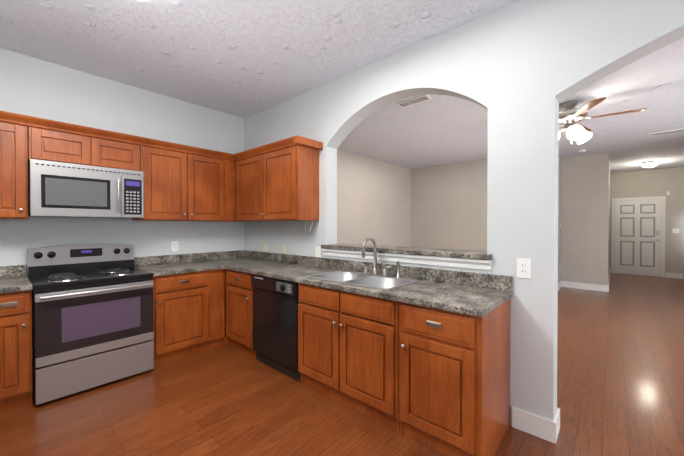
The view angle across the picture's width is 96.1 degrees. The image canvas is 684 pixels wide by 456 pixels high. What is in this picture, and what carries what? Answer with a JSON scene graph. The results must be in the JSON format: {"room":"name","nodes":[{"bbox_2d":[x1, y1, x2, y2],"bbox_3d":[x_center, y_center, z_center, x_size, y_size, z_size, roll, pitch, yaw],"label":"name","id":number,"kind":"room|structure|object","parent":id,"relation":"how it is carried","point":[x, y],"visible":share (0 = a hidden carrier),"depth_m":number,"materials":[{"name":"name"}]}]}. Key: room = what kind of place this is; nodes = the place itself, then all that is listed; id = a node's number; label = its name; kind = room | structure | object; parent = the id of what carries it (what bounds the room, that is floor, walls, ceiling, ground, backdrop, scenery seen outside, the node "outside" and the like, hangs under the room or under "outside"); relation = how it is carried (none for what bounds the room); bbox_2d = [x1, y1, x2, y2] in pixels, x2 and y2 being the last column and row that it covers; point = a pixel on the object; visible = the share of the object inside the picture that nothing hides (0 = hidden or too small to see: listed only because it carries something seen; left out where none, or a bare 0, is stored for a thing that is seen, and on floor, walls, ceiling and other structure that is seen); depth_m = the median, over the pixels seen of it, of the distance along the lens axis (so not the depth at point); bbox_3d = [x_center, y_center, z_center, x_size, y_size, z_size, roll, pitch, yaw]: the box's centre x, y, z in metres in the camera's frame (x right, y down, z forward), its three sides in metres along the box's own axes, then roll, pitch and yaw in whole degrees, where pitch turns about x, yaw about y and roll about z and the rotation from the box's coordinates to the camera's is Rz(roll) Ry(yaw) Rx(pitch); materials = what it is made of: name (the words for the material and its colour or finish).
{"room":"kitchen","nodes":[
{"label":"kitchen","id":0,"kind":"room"},
{"bbox_2d":[0,48,243,326],"bbox_3d":[-2.499,-0.093,3.132,0.150,2.850,3.590,0,1,41],"label":"wall","id":1,"kind":"structure","parent":0,"point":[33,87],"depth_m":3.16,"materials":[{"name":"paint"}]},
{"bbox_2d":[0,110,31,218],"bbox_3d":[-2.761,-0.487,2.475,0.318,0.828,0.309,0,1,41],"label":"upper cabinet","id":2,"kind":"object","parent":1,"relation":"attached to","point":[15,129],"depth_m":2.43,"materials":[{"name":"brown wood"}]},
{"bbox_2d":[32,116,103,166],"bbox_3d":[-2.503,-0.730,2.765,0.318,0.346,0.459,0,1,41],"label":"upper cabinet","id":3,"kind":"object","parent":1,"relation":"attached to","point":[56,141],"depth_m":2.66,"materials":[{"name":"brown wood"}]},
{"bbox_2d":[28,159,143,217],"bbox_3d":[-2.339,-0.325,2.843,0.463,0.454,0.784,0,1,41],"label":"over-the-range microwave","id":4,"kind":"object","parent":3,"relation":"attached to","point":[63,190],"visible":1,"depth_m":2.67,"materials":[{"name":"silver metal"}]},
{"bbox_2d":[104,130,143,173],"bbox_3d":[-2.285,-0.732,3.012,0.318,0.346,0.457,0,1,41],"label":"upper cabinet","id":5,"kind":"object","parent":1,"relation":"attached to","point":[121,151],"depth_m":2.97,"materials":[{"name":"brown wood"}]},
{"bbox_2d":[171,241,177,250],"bbox_3d":[-1.966,0.213,3.618,0.007,0.120,0.075,0,1,41],"label":"electrical outlet","id":6,"kind":"object","parent":1,"relation":"attached to","point":[174,245],"visible":1,"depth_m":3.61,"materials":[{"name":"white plastic"}]},
{"bbox_2d":[132,138,223,220],"bbox_3d":[-1.842,-0.495,3.515,0.318,0.828,0.871,0,1,41],"label":"upper cabinet","id":7,"kind":"object","parent":1,"relation":"attached to","point":[181,182],"depth_m":3.37,"materials":[{"name":"brown wood"}]},
{"bbox_2d":[0,273,683,455],"bbox_3d":[3.307,1.373,4.239,8.000,0.100,12.920,0,1,41],"label":"floor","id":8,"kind":"structure","parent":0,"point":[620,367],"depth_m":2.29,"materials":[{"name":"brown wood"}]},
{"bbox_2d":[0,293,3,413],"bbox_3d":[-2.868,0.902,2.137,0.619,0.876,0.658,0,1,41],"label":"base cabinet","id":9,"kind":"object","parent":8,"relation":"on","point":[2,294],"depth_m":2.19,"materials":[{"name":"brown wood"}]},
{"bbox_2d":[0,264,32,293],"bbox_3d":[-2.811,0.393,2.189,0.633,0.138,0.818,0,1,41],"label":"countertop","id":10,"kind":"structure","parent":9,"relation":"on","point":[13,278],"depth_m":2.52,"materials":[{"name":"stone"}]},
{"bbox_2d":[4,290,32,411],"bbox_3d":[-2.636,0.900,2.398,0.619,0.876,0.276,0,1,41],"label":"base cabinet","id":11,"kind":"object","parent":8,"relation":"on","point":[18,376],"depth_m":2.25,"materials":[{"name":"brown wood"}]},
{"bbox_2d":[27,243,153,404],"bbox_3d":[-2.228,0.745,2.753,0.728,1.180,0.790,0,1,41],"label":"range","id":12,"kind":"object","parent":8,"relation":"on","point":[92,315],"visible":1,"depth_m":2.57,"materials":[{"name":"silver metal"}]},
{"bbox_2d":[152,269,223,365],"bbox_3d":[-1.758,0.892,3.376,0.641,0.876,0.756,0,1,41],"label":"base cabinet","id":13,"kind":"object","parent":8,"relation":"on","point":[188,308],"depth_m":3.14,"materials":[{"name":"brown wood"}]},
{"bbox_2d":[134,253,223,276],"bbox_3d":[-1.783,0.384,3.352,0.633,0.138,0.698,0,1,41],"label":"countertop","id":14,"kind":"structure","parent":13,"relation":"on","point":[161,265],"depth_m":3.42,"materials":[{"name":"stone"}]},
{"bbox_2d":[204,250,512,316],"bbox_3d":[-0.318,0.387,2.949,3.363,0.138,0.638,0,1,41],"label":"countertop","id":15,"kind":"structure","parent":13,"relation":"on","point":[475,294],"depth_m":2.32,"materials":[{"name":"stone"}]},
{"bbox_2d":[303,270,421,290],"bbox_3d":[0.151,0.503,2.550,0.860,0.176,0.500,0,1,41],"label":"sink","id":16,"kind":"object","parent":15,"relation":"in","point":[387,283],"visible":0.25,"depth_m":2.60,"materials":[{"name":"silver metal"}]},
{"bbox_2d":[359,237,400,277],"bbox_3d":[0.273,0.247,2.619,0.421,0.332,0.213,0,1,41],"label":"faucet","id":17,"kind":"object","parent":15,"relation":"on","point":[383,273],"visible":1,"depth_m":2.67,"materials":[{"name":"silver metal"}]},
{"bbox_2d":[224,269,251,356],"bbox_3d":[-0.931,0.891,3.491,0.605,0.876,0.641,0,1,41],"label":"base cabinet","id":18,"kind":"object","parent":8,"relation":"on","point":[238,336],"depth_m":3.24,"materials":[{"name":"brown wood"}]},
{"bbox_2d":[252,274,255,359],"bbox_3d":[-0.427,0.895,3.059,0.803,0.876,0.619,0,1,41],"label":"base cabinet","id":19,"kind":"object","parent":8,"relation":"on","point":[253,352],"depth_m":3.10,"materials":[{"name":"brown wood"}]},
{"bbox_2d":[252,274,300,380],"bbox_3d":[-0.457,0.891,3.050,0.678,0.858,0.620,0,1,41],"label":"dishwasher","id":20,"kind":"object","parent":8,"relation":"on","point":[275,322],"visible":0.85,"depth_m":2.81,"materials":[{"name":"black"}]},
{"bbox_2d":[298,283,387,425],"bbox_3d":[0.202,0.899,2.504,1.020,0.876,0.619,0,1,41],"label":"base cabinet","id":21,"kind":"object","parent":8,"relation":"on","point":[343,336],"depth_m":2.26,"materials":[{"name":"brown wood"}]},
{"bbox_2d":[388,298,510,455],"bbox_3d":[0.729,0.903,2.038,0.557,0.876,0.619,0,1,41],"label":"base cabinet","id":22,"kind":"object","parent":8,"relation":"on","point":[437,380],"depth_m":1.80,"materials":[{"name":"brown wood"}]},
{"bbox_2d":[0,0,683,172],"bbox_3d":[3.307,-1.577,4.215,8.000,0.100,12.920,0,1,41],"label":"ceiling","id":23,"kind":"structure","parent":0,"point":[243,58],"depth_m":2.78,"materials":[{"name":"white paint"}]},
{"bbox_2d":[396,95,431,107],"bbox_3d":[0.860,-1.516,3.682,0.400,0.012,0.150,0,1,41],"label":"ceiling vent","id":24,"kind":"object","parent":23,"relation":"attached to","point":[416,100],"visible":0.98,"depth_m":3.67,"materials":[{"name":"white metal"}]},
{"bbox_2d":[559,97,646,143],"bbox_3d":[2.818,-1.273,3.758,1.306,0.499,1.313,0,1,41],"label":"ceiling fan","id":25,"kind":"object","parent":23,"relation":"hanging from","point":[570,116],"visible":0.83,"depth_m":3.62,"materials":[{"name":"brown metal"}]},
{"bbox_2d":[641,161,658,166],"bbox_3d":[7.270,-1.493,7.266,0.310,0.115,0.310,0,1,41],"label":"light","id":26,"kind":"object","parent":23,"relation":"attached to","point":[650,164],"visible":1,"depth_m":7.18,"materials":[{"name":"white glass"}]},
{"bbox_2d":[648,129,683,135],"bbox_3d":[5.184,-1.526,4.905,0.420,0.012,0.150,0,1,41],"label":"ceiling vent","id":27,"kind":"object","parent":23,"relation":"in","point":[665,132],"visible":1,"depth_m":4.89,"materials":[{"name":"white metal"}]},
{"bbox_2d":[337,149,412,246],"bbox_3d":[0.210,-0.120,6.424,0.150,2.850,4.930,0,1,41],"label":"wall","id":28,"kind":"structure","parent":0,"point":[381,203],"depth_m":6.86,"materials":[{"name":"paint"}]},
{"bbox_2d":[413,159,486,250],"bbox_3d":[3.046,-0.126,7.140,3.150,2.850,0.100,0,1,41],"label":"wall","id":29,"kind":"structure","parent":0,"point":[450,201],"depth_m":7.42,"materials":[{"name":"paint"}]},
{"bbox_2d":[244,0,683,424],"bbox_3d":[1.443,-0.084,1.930,7.350,2.850,0.170,0,1,41],"label":"wall","id":30,"kind":"structure","parent":0,"point":[520,70],"depth_m":2.06,"materials":[{"name":"paint"}]},
{"bbox_2d":[263,243,266,251],"bbox_3d":[-0.995,0.250,3.969,0.070,0.120,0.006,0,1,41],"label":"switch plate","id":31,"kind":"object","parent":30,"relation":"attached to","point":[264,247],"visible":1,"depth_m":3.96,"materials":[{"name":"beige plastic"}]},
{"bbox_2d":[236,135,319,221],"bbox_3d":[-0.790,-0.496,3.571,1.175,0.828,0.318,0,1,41],"label":"upper cabinet","id":32,"kind":"object","parent":30,"relation":"attached to","point":[277,181],"depth_m":3.27,"materials":[{"name":"brown wood"}]},
{"bbox_2d":[305,221,312,231],"bbox_3d":[-0.363,-0.017,3.334,0.132,0.120,0.026,0,1,41],"label":"wire","id":33,"kind":"object","parent":32,"relation":"hanging from","point":[308,226],"visible":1,"depth_m":3.33,"materials":[{"name":"white"}]},
{"bbox_2d":[281,244,284,253],"bbox_3d":[-0.710,0.257,3.717,0.070,0.120,0.006,0,1,41],"label":"switch plate","id":34,"kind":"object","parent":30,"relation":"attached to","point":[282,248],"visible":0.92,"depth_m":3.72,"materials":[{"name":"beige plastic"}]},
{"bbox_2d":[315,246,320,256],"bbox_3d":[-0.261,0.260,3.319,0.075,0.120,0.007,0,1,41],"label":"electrical outlet","id":35,"kind":"object","parent":30,"relation":"attached to","point":[317,251],"visible":0.98,"depth_m":3.32,"materials":[{"name":"white plastic"}]},
{"bbox_2d":[321,243,491,259],"bbox_3d":[0.506,0.199,2.797,1.670,0.039,0.315,0,1,41],"label":"sill ledge","id":36,"kind":"object","parent":30,"relation":"attached to","point":[466,254],"visible":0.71,"depth_m":2.56,"materials":[{"name":"stone"}]},
{"bbox_2d":[322,249,491,269],"bbox_3d":[0.420,0.257,2.700,1.660,0.070,0.034,0,1,41],"label":"trim","id":37,"kind":"structure","parent":30,"relation":"attached to","point":[456,262],"depth_m":2.50,"materials":[{"name":"white"}]},
{"bbox_2d":[517,258,530,278],"bbox_3d":[1.200,0.265,2.028,0.085,0.130,0.007,0,1,41],"label":"outlet","id":38,"kind":"object","parent":30,"relation":"attached to","point":[523,267],"visible":1,"depth_m":2.03,"materials":[{"name":"white plastic"}]},
{"bbox_2d":[512,269,682,443],"bbox_3d":[3.600,1.243,6.117,5.350,0.130,9.316,0,1,41],"label":"baseboard","id":39,"kind":"structure","parent":30,"relation":"attached to","point":[537,425],"depth_m":2.02,"materials":[{"name":"white"}]},
{"bbox_2d":[558,154,560,282],"bbox_3d":[4.559,-0.121,6.550,0.100,2.850,0.980,0,1,41],"label":"wall","id":40,"kind":"structure","parent":0,"point":[559,158],"depth_m":6.60,"materials":[{"name":"paint"}]},
{"bbox_2d":[561,153,600,284],"bbox_3d":[5.135,-0.122,6.628,0.660,2.850,0.100,0,1,41],"label":"wall","id":41,"kind":"structure","parent":0,"point":[580,175],"depth_m":6.57,"materials":[{"name":"paint"}]},
{"bbox_2d":[601,153,612,284],"bbox_3d":[6.499,-0.129,7.551,0.100,2.850,3.290,0,1,41],"label":"wall","id":42,"kind":"structure","parent":0,"point":[606,176],"depth_m":6.33,"materials":[{"name":"paint"}]},
{"bbox_2d":[609,167,683,278],"bbox_3d":[8.978,-0.130,7.669,3.660,2.850,0.150,0,1,41],"label":"wall","id":43,"kind":"structure","parent":0,"point":[654,182],"depth_m":8.01,"materials":[{"name":"paint"}]},
{"bbox_2d":[611,196,665,276],"bbox_3d":[8.033,0.227,8.361,1.060,2.125,0.064,0,1,41],"label":"front door","id":44,"kind":"structure","parent":43,"relation":"in","point":[637,235],"depth_m":8.35,"materials":[{"name":"white wood"}]}
]}

